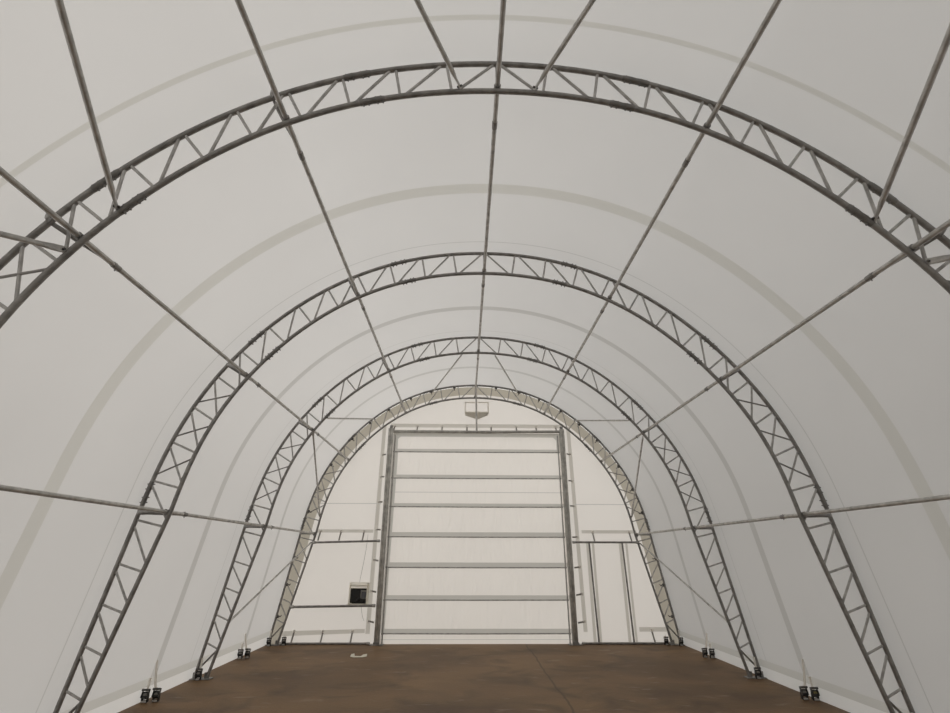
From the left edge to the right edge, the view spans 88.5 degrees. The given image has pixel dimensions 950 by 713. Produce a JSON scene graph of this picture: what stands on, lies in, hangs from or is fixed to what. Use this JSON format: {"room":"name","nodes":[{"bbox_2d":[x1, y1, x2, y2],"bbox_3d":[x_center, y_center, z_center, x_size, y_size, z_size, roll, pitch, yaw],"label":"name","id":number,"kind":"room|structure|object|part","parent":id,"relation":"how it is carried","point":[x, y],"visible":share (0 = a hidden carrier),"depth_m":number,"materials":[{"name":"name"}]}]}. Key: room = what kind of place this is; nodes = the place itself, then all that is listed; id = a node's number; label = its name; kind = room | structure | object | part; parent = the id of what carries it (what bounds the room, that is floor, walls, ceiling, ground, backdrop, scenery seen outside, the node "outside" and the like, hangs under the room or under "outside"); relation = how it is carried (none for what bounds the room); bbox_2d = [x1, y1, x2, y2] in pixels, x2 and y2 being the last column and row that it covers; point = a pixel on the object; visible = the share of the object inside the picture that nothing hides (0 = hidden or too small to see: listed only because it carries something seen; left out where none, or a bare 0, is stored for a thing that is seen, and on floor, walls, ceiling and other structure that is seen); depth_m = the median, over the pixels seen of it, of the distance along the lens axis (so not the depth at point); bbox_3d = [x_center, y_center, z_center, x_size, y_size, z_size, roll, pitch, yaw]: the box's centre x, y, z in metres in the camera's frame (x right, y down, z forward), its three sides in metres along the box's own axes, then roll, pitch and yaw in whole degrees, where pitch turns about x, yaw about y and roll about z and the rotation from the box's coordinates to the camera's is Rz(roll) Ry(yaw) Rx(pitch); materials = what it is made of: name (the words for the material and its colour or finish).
{"room":"fabric storage hangar","nodes":[
{"label":"fabric storage hangar","id":0,"kind":"room"},
{"bbox_2d":[0,483,299,712],"bbox_3d":[-3.646,1.547,2.335,0.356,2.081,16.245,1,-22,-1],"label":"wall","id":1,"kind":"structure","parent":0,"point":[58,557],"depth_m":5.01,"materials":[{"name":"fabric"}]},
{"bbox_2d":[0,0,949,530],"bbox_3d":[0.205,-0.862,3.404,7.336,3.206,16.245,1,-22,-1],"label":"ceiling","id":2,"kind":"structure","parent":0,"point":[97,378],"depth_m":4.34,"materials":[{"name":"fabric"}]},
{"bbox_2d":[271,387,678,643],"bbox_3d":[0.030,3.182,10.525,8.042,5.316,0.001,1,-22,-1],"label":"wall","id":3,"kind":"structure","parent":0,"point":[352,507],"depth_m":10.29,"materials":[{"name":"fabric"}]},
{"bbox_2d":[348,582,369,604],"bbox_3d":[-2.335,4.764,9.789,0.395,0.415,0.054,1,-22,-1],"label":"window","id":4,"kind":"structure","parent":3,"relation":"in","point":[357,596],"depth_m":9.80,"materials":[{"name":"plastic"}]},
{"bbox_3d":[-2.343,4.809,9.795,0.320,0.275,0.006,1,-22,-1],"label":"pane","id":5,"kind":"part","parent":4,"relation":"part of","materials":[{"name":"black glass"}]},
{"bbox_2d":[360,590,366,598],"bbox_3d":[-2.243,4.781,9.798,0.115,0.160,0.012,1,-22,-1],"label":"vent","id":6,"kind":"object","parent":4,"relation":"attached to","point":[363,593],"depth_m":9.79,"materials":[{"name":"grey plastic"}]},
{"bbox_2d":[465,402,488,419],"bbox_3d":[0.040,1.257,11.299,0.554,0.420,0.016,1,-22,-1],"label":"vent hood","id":7,"kind":"object","parent":3,"relation":"attached to","point":[480,414],"visible":0.85,"depth_m":11.26,"materials":[{"name":"fabric"}]},
{"bbox_2d":[118,643,849,712],"bbox_3d":[0.197,2.549,2.014,8.060,0.001,16.245,1,-22,-1],"label":"floor","id":8,"kind":"structure","parent":0,"point":[392,678],"depth_m":6.56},
{"bbox_2d":[140,678,151,702],"bbox_3d":[-3.853,3.921,5.718,0.080,0.244,0.070,1,-22,-1],"label":"strap","id":9,"kind":"object","parent":8,"relation":"on","point":[145,695],"visible":1,"depth_m":5.69,"materials":[{"name":"black plastic"}]},
{"bbox_3d":[-3.853,3.938,5.704,0.080,0.099,0.056,1,-22,-1],"label":"handle","id":10,"kind":"part","parent":9,"relation":"part of","materials":[{"name":"black metal"}]},
{"bbox_2d":[151,660,161,701],"bbox_3d":[-3.783,3.852,5.791,0.149,0.427,0.070,1,-22,-1],"label":"strap","id":11,"kind":"object","parent":8,"relation":"on","point":[156,693],"visible":1,"depth_m":5.75,"materials":[{"name":"black plastic"}]},
{"bbox_3d":[-3.748,3.954,5.743,0.080,0.099,0.056,1,-22,-1],"label":"handle","id":12,"kind":"part","parent":11,"relation":"part of","materials":[{"name":"black metal"}]},
{"bbox_2d":[195,658,203,679],"bbox_3d":[-3.811,4.331,6.751,0.080,0.264,0.070,1,-22,-1],"label":"strap","id":13,"kind":"object","parent":8,"relation":"on","point":[198,674],"visible":1,"depth_m":6.73,"materials":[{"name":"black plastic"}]},
{"bbox_2d":[237,643,243,658],"bbox_3d":[-3.898,4.911,8.122,0.080,0.224,0.070,1,-22,-1],"label":"strap","id":14,"kind":"object","parent":8,"relation":"on","point":[240,651],"visible":1,"depth_m":8.10,"materials":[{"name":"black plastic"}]},
{"bbox_2d":[244,633,250,657],"bbox_3d":[-3.843,4.868,8.206,0.158,0.368,0.070,1,-22,-1],"label":"strap","id":15,"kind":"object","parent":8,"relation":"on","point":[248,650],"visible":1,"depth_m":8.17,"materials":[{"name":"black plastic"}]},
{"bbox_2d":[266,630,271,645],"bbox_3d":[-3.899,5.351,9.254,0.080,0.264,0.070,1,-22,-1],"label":"strap","id":16,"kind":"object","parent":8,"relation":"on","point":[268,642],"visible":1,"depth_m":9.22,"materials":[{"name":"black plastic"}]},
{"bbox_2d":[281,636,286,645],"bbox_3d":[-3.651,5.434,9.323,0.080,0.164,0.070,1,-22,-1],"label":"strap","id":17,"kind":"object","parent":8,"relation":"on","point":[283,641],"visible":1,"depth_m":9.31,"materials":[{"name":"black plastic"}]},
{"bbox_2d":[279,642,369,644],"bbox_3d":[-2.887,5.508,9.358,1.730,0.051,0.054,1,-22,-1],"label":"wall rail","id":18,"kind":"object","parent":8,"relation":"on","point":[280,643],"visible":1,"depth_m":9.35,"materials":[{"name":"metal"}]},
{"bbox_2d":[350,654,366,656],"bbox_3d":[-1.979,5.077,8.288,0.281,0.035,0.156,1,-22,-1],"label":"paper scrap","id":19,"kind":"object","parent":8,"relation":"on","point":[352,655],"visible":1,"depth_m":8.29,"materials":[{"name":"white paper"}]},
{"bbox_2d":[0,61,949,328],"bbox_3d":[0.204,0.079,2.925,8.100,5.273,0.634,1,-22,-1],"label":"truss","id":20,"kind":"object","parent":8,"relation":"on","point":[19,298],"visible":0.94,"depth_m":3.60,"materials":[{"name":"metal"}]},
{"bbox_3d":[-2.904,-0.520,3.094,0.376,0.107,0.019,1,-22,-1],"label":"cross rod","id":21,"kind":"part","parent":20,"relation":"part of","materials":[{"name":"metal"}]},
{"bbox_2d":[0,231,67,252],"bbox_3d":[-2.955,-0.747,1.756,0.040,1.008,2.745,-5,-23,12],"label":"brace","id":22,"kind":"object","parent":20,"relation":"attached to","point":[51,246],"visible":1,"depth_m":2.97,"materials":[{"name":"grey metal"}]},
{"bbox_2d":[601,219,949,461],"bbox_3d":[2.916,0.240,5.697,0.054,0.064,11.041,1,-22,-1],"label":"purlin","id":23,"kind":"object","parent":20,"relation":"attached to","point":[945,225],"visible":0.98,"depth_m":4.16,"materials":[{"name":"metal"}]},
{"bbox_2d":[636,494,949,535],"bbox_3d":[3.511,1.659,5.133,0.054,0.064,11.041,1,-22,-1],"label":"purlin","id":24,"kind":"object","parent":20,"relation":"attached to","point":[947,496],"visible":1,"depth_m":4.81,"materials":[{"name":"metal"}]},
{"bbox_2d":[924,255,949,264],"bbox_3d":[3.397,-0.683,1.875,0.040,1.008,2.754,6,-23,-15],"label":"brace","id":25,"kind":"object","parent":20,"relation":"attached to","point":[938,259],"visible":1,"depth_m":3.20,"materials":[{"name":"grey metal"}]},
{"bbox_2d":[265,385,684,645],"bbox_3d":[0.034,3.110,10.392,8.100,5.294,0.634,1,-22,-1],"label":"truss","id":26,"kind":"object","parent":8,"relation":"on","point":[458,386],"visible":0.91,"depth_m":10.54,"materials":[{"name":"metal"}]},
{"bbox_2d":[312,433,320,515],"bbox_3d":[-2.975,2.285,9.169,0.042,1.162,2.744,4,-23,-10],"label":"brace","id":27,"kind":"object","parent":26,"relation":"attached to","point":[313,433],"visible":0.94,"depth_m":9.01,"materials":[{"name":"grey metal"}]},
{"bbox_2d":[290,604,375,608],"bbox_3d":[-2.785,4.900,9.571,1.651,0.084,0.062,1,-22,-1],"label":"wall rail","id":28,"kind":"object","parent":26,"relation":"attached to","point":[362,605],"visible":1,"depth_m":9.56,"materials":[{"name":"metal"}]},
{"bbox_2d":[312,539,379,543],"bbox_3d":[-2.642,3.804,10.021,1.371,0.089,0.057,1,-22,-1],"label":"wall rail","id":29,"kind":"object","parent":26,"relation":"attached to","point":[353,541],"visible":1,"depth_m":10.00,"materials":[{"name":"metal"}]},
{"bbox_2d":[432,354,462,392],"bbox_3d":[-0.596,0.379,10.000,0.040,0.174,2.794,6,-23,-15],"label":"brace","id":30,"kind":"object","parent":26,"relation":"attached to","point":[459,357],"visible":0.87,"depth_m":9.79,"materials":[{"name":"grey metal"}]},
{"bbox_2d":[475,390,477,431],"bbox_3d":[0.031,1.191,11.133,0.058,1.057,0.040,-7,-23,16],"label":"post","id":31,"kind":"object","parent":26,"relation":"attached to","point":[476,390],"visible":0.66,"depth_m":11.12,"materials":[{"name":"grey metal"}]},
{"bbox_2d":[494,355,517,392],"bbox_3d":[0.662,0.391,10.024,0.040,0.174,2.794,-5,-23,13],"label":"brace","id":32,"kind":"object","parent":26,"relation":"attached to","point":[494,355],"visible":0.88,"depth_m":9.79,"materials":[{"name":"grey metal"}]},
{"bbox_2d":[572,541,638,543],"bbox_3d":[2.714,3.856,10.122,1.385,0.054,0.057,0,-22,-1],"label":"wall rail","id":33,"kind":"object","parent":26,"relation":"attached to","point":[573,542],"visible":1,"depth_m":10.11,"materials":[{"name":"metal"}]},
{"bbox_2d":[369,425,582,645],"bbox_3d":[0.032,3.565,10.206,4.090,4.300,0.160,1,-22,-1],"label":"door frame","id":34,"kind":"structure","parent":8,"relation":"on","point":[391,430],"depth_m":10.21,"materials":[{"name":"metal"}]},
{"bbox_3d":[-1.887,5.512,9.369,0.260,0.055,0.160,1,-22,-1],"label":"foot plate","id":35,"kind":"part","parent":34,"relation":"part of","materials":[{"name":"metal"}]},
{"bbox_3d":[-1.887,3.574,10.159,0.109,4.240,0.080,1,-22,-1],"label":"post","id":36,"kind":"part","parent":34,"relation":"part of","materials":[{"name":"grey metal"}]},
{"bbox_3d":[-1.794,3.658,10.181,0.026,4.100,0.026,-8,-24,20],"label":"guide rail","id":37,"kind":"part","parent":34,"relation":"part of","materials":[{"name":"grey metal"}]},
{"bbox_2d":[380,433,572,643],"bbox_3d":[0.040,3.662,10.257,3.760,4.160,0.045,1,-22,-1],"label":"door","id":38,"kind":"structure","parent":34,"relation":"attached to","point":[476,551],"depth_m":10.19,"materials":[{"name":"fabric"}]},
{"bbox_3d":[1.856,3.695,10.249,0.026,4.100,0.026,10,-24,-22],"label":"guide rail","id":39,"kind":"part","parent":34,"relation":"part of","materials":[{"name":"grey metal"}]},
{"bbox_3d":[1.952,3.612,10.231,0.109,4.240,0.080,1,-22,-1],"label":"post","id":40,"kind":"part","parent":34,"relation":"part of","materials":[{"name":"grey metal"}]},
{"bbox_3d":[1.942,5.550,9.441,0.260,0.055,0.160,1,-22,-1],"label":"foot plate","id":41,"kind":"part","parent":34,"relation":"part of","materials":[{"name":"metal"}]},
{"bbox_2d":[189,336,766,679],"bbox_3d":[0.092,2.079,7.833,8.100,5.273,0.634,1,-22,-1],"label":"truss","id":42,"kind":"object","parent":8,"relation":"on","point":[215,653],"visible":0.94,"depth_m":7.91,"materials":[{"name":"metal"}]},
{"bbox_3d":[-3.813,4.439,6.782,0.300,0.080,0.130,1,-22,-1],"label":"plate","id":43,"kind":"part","parent":42,"relation":"part of","materials":[{"name":"metal"}]},
{"bbox_3d":[-3.760,4.263,6.855,0.249,0.266,0.026,1,-22,-1],"label":"foot rod","id":44,"kind":"part","parent":42,"relation":"part of","materials":[{"name":"metal"}]},
{"bbox_3d":[-3.297,2.186,7.708,0.353,0.187,0.019,1,-22,-1],"label":"cross rod","id":45,"kind":"part","parent":42,"relation":"part of","materials":[{"name":"metal"}]},
{"bbox_2d":[230,542,311,621],"bbox_3d":[-3.464,3.831,8.528,0.042,1.173,2.718,-2,-22,5],"label":"brace","id":46,"kind":"object","parent":42,"relation":"attached to","point":[294,558],"visible":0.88,"depth_m":8.18,"materials":[{"name":"grey metal"}]},
{"bbox_2d":[327,417,373,419],"bbox_3d":[-2.394,1.226,9.614,0.042,0.712,2.724,-2,-22,6],"label":"brace","id":47,"kind":"object","parent":42,"relation":"attached to","point":[328,417],"visible":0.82,"depth_m":9.70,"materials":[{"name":"grey metal"}]},
{"bbox_2d":[573,420,627,420],"bbox_3d":[2.464,1.274,9.705,0.042,0.712,2.726,4,-22,-8],"label":"brace","id":48,"kind":"object","parent":42,"relation":"attached to","point":[573,420],"visible":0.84,"depth_m":9.59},
{"bbox_2d":[630,436,643,517],"bbox_3d":[3.077,2.346,9.283,0.040,1.192,2.765,-4,-22,9],"label":"brace","id":49,"kind":"object","parent":42,"relation":"attached to","point":[642,436],"visible":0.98,"depth_m":9.15,"materials":[{"name":"grey metal"}]},
{"bbox_2d":[639,543,726,621],"bbox_3d":[3.584,3.902,8.661,0.042,1.173,2.718,3,-22,-7],"label":"brace","id":50,"kind":"object","parent":42,"relation":"attached to","point":[653,555],"visible":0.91,"depth_m":8.32,"materials":[{"name":"grey metal"}]},
{"bbox_3d":[3.933,4.341,7.000,0.249,0.266,0.026,1,-22,-1],"label":"foot rod","id":51,"kind":"part","parent":42,"relation":"part of","materials":[{"name":"metal"}]},
{"bbox_3d":[3.985,4.518,6.929,0.300,0.080,0.130,1,-22,-1],"label":"plate","id":52,"kind":"part","parent":42,"relation":"part of","materials":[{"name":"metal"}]},
{"bbox_2d":[53,252,914,712],"bbox_3d":[0.148,1.078,5.379,8.100,5.273,0.634,1,-22,-1],"label":"truss","id":53,"kind":"object","parent":8,"relation":"on","point":[79,658],"visible":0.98,"depth_m":5.40,"materials":[{"name":"metal"}]},
{"bbox_3d":[-3.241,1.186,5.253,0.353,0.187,0.019,1,-22,-1],"label":"cross rod","id":54,"kind":"part","parent":53,"relation":"part of","materials":[{"name":"metal"}]},
{"bbox_3d":[-3.125,0.828,5.402,0.358,0.137,0.019,1,-22,-1],"label":"cross rod","id":55,"kind":"part","parent":53,"relation":"part of","materials":[{"name":"metal"}]},
{"bbox_3d":[-2.960,0.480,5.547,0.376,0.107,0.019,1,-22,-1],"label":"cross rod","id":56,"kind":"part","parent":53,"relation":"part of","materials":[{"name":"metal"}]},
{"bbox_3d":[3.224,0.542,5.664,0.379,0.107,0.019,1,-22,-1],"label":"cross rod","id":57,"kind":"part","parent":53,"relation":"part of","materials":[{"name":"metal"}]},
{"bbox_3d":[3.404,0.893,5.525,0.363,0.137,0.019,1,-22,-1],"label":"cross rod","id":58,"kind":"part","parent":53,"relation":"part of","materials":[{"name":"metal"}]},
{"bbox_3d":[3.530,1.254,5.380,0.358,0.187,0.019,1,-22,-1],"label":"cross rod","id":59,"kind":"part","parent":53,"relation":"part of","materials":[{"name":"metal"}]},
{"bbox_3d":[3.989,3.341,4.545,0.249,0.266,0.026,1,-22,-1],"label":"foot rod","id":60,"kind":"part","parent":53,"relation":"part of","materials":[{"name":"metal"}]},
{"bbox_2d":[588,543,634,641],"bbox_3d":[2.748,4.752,9.856,0.764,1.851,0.036,1,-22,-1],"label":"door frame","id":61,"kind":"structure","parent":8,"relation":"on","point":[588,543],"depth_m":9.83,"materials":[{"name":"metal"}]},
{"bbox_2d":[582,642,671,644],"bbox_3d":[2.952,5.567,9.468,1.750,0.051,0.054,1,-22,-1],"label":"wall rail","id":62,"kind":"object","parent":8,"relation":"on","point":[583,643],"visible":1,"depth_m":9.45,"materials":[{"name":"metal"}]},
{"bbox_2d":[663,635,668,644],"bbox_3d":[3.708,5.508,9.461,0.080,0.164,0.070,1,-22,-1],"label":"strap","id":63,"kind":"object","parent":8,"relation":"on","point":[666,640],"visible":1,"depth_m":9.45,"materials":[{"name":"fabric"}]},
{"bbox_2d":[678,630,683,645],"bbox_3d":[3.960,5.430,9.402,0.080,0.264,0.070,1,-22,-1],"label":"strap","id":64,"kind":"object","parent":8,"relation":"on","point":[680,638],"visible":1,"depth_m":9.37,"materials":[{"name":"fabric"}]},
{"bbox_2d":[701,633,707,657],"bbox_3d":[3.953,4.946,8.352,0.158,0.368,0.070,1,-22,-1],"label":"strap","id":65,"kind":"object","parent":8,"relation":"on","point":[704,652],"visible":1,"depth_m":8.31,"materials":[{"name":"black plastic"}]},
{"bbox_2d":[709,643,714,657],"bbox_3d":[4.010,4.991,8.271,0.080,0.224,0.070,1,-22,-1],"label":"strap","id":66,"kind":"object","parent":8,"relation":"on","point":[711,653],"visible":1,"depth_m":8.25,"materials":[{"name":"black plastic"}]},
{"bbox_2d":[753,657,761,678],"bbox_3d":[3.987,4.410,6.898,0.080,0.264,0.070,1,-22,-1],"label":"strap","id":67,"kind":"object","parent":8,"relation":"on","point":[758,673],"visible":1,"depth_m":6.87,"materials":[{"name":"black plastic"}]},
{"bbox_2d":[799,659,808,699],"bbox_3d":[4.004,3.931,5.938,0.149,0.427,0.070,1,-22,-1],"label":"strap","id":68,"kind":"object","parent":8,"relation":"on","point":[803,692],"visible":1,"depth_m":5.89,"materials":[{"name":"black plastic"}]},
{"bbox_3d":[3.970,4.031,5.888,0.080,0.099,0.056,1,-22,-1],"label":"handle","id":69,"kind":"part","parent":68,"relation":"part of","materials":[{"name":"black metal"}]},
{"bbox_2d":[809,677,819,700],"bbox_3d":[4.075,4.001,5.867,0.080,0.244,0.070,1,-22,-1],"label":"strap","id":70,"kind":"object","parent":8,"relation":"on","point":[814,693],"visible":1,"depth_m":5.84,"materials":[{"name":"black plastic"}]},
{"bbox_3d":[4.076,4.017,5.853,0.080,0.099,0.056,1,-22,-1],"label":"handle","id":71,"kind":"part","parent":70,"relation":"part of","materials":[{"name":"black metal"}]},
{"bbox_3d":[0.261,-0.921,0.471,8.100,5.273,0.634,1,-22,-1],"label":"truss","id":72,"kind":"object","parent":8,"relation":"on","visible":0},
{"bbox_2d":[54,0,120,209],"bbox_3d":[-2.009,-1.935,2.262,0.040,1.020,2.768,7,-23,-16],"label":"brace","id":73,"kind":"object","parent":72,"relation":"attached to","point":[60,6],"visible":0.98,"depth_m":2.75,"materials":[{"name":"grey metal"}]},
{"bbox_2d":[0,485,314,534],"bbox_3d":[-3.214,1.591,5.006,0.054,0.064,11.041,1,-22,-1],"label":"purlin","id":74,"kind":"object","parent":72,"relation":"attached to","point":[2,487],"visible":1,"depth_m":4.36,"materials":[{"name":"metal"}]},
{"bbox_2d":[0,166,348,459],"bbox_3d":[-2.659,0.184,5.592,0.054,0.064,11.041,1,-22,-1],"label":"purlin","id":75,"kind":"object","parent":72,"relation":"attached to","point":[77,235],"visible":0.97,"depth_m":3.65,"materials":[{"name":"metal"}]},
{"bbox_2d":[235,0,406,412],"bbox_3d":[-1.464,-0.801,6.021,0.054,0.064,11.041,1,-22,-1],"label":"purlin","id":76,"kind":"object","parent":72,"relation":"attached to","point":[285,116],"visible":0.98,"depth_m":3.93,"materials":[{"name":"metal"}]},
{"bbox_2d":[414,0,461,88],"bbox_3d":[-0.656,-2.572,2.552,0.040,0.071,2.888,-9,-24,21],"label":"brace","id":77,"kind":"object","parent":72,"relation":"attached to","point":[418,2],"visible":1,"depth_m":3.42,"materials":[{"name":"grey metal"}]},
{"bbox_2d":[474,0,505,396],"bbox_3d":[0.120,-1.131,6.192,0.054,0.064,11.041,1,-22,-1],"label":"purlin","id":78,"kind":"object","parent":72,"relation":"attached to","point":[497,84],"visible":0.97,"depth_m":4.38,"materials":[{"name":"metal"}]},
{"bbox_2d":[533,0,595,90],"bbox_3d":[1.061,-2.555,2.584,0.040,0.071,2.888,10,-24,-23],"label":"brace","id":79,"kind":"object","parent":72,"relation":"attached to","point":[590,3],"visible":1,"depth_m":3.42,"materials":[{"name":"grey metal"}]},
{"bbox_2d":[543,0,781,413],"bbox_3d":[1.702,-0.769,6.081,0.054,0.064,11.041,1,-22,-1],"label":"purlin","id":80,"kind":"object","parent":72,"relation":"attached to","point":[774,6],"visible":0.97,"depth_m":3.92,"materials":[{"name":"metal"}]},
{"bbox_2d":[871,23,949,221],"bbox_3d":[2.419,-1.891,2.345,0.040,1.020,2.772,-6,-23,14],"label":"brace","id":81,"kind":"object","parent":72,"relation":"attached to","point":[945,43],"visible":1,"depth_m":2.87,"materials":[{"name":"grey metal"}]},
{"bbox_2d":[650,492,949,712],"bbox_3d":[4.044,1.624,2.479,0.356,2.081,16.245,1,-22,-1],"label":"wall","id":82,"kind":"structure","parent":0,"point":[899,555],"depth_m":5.46,"materials":[{"name":"fabric"}]}
]}

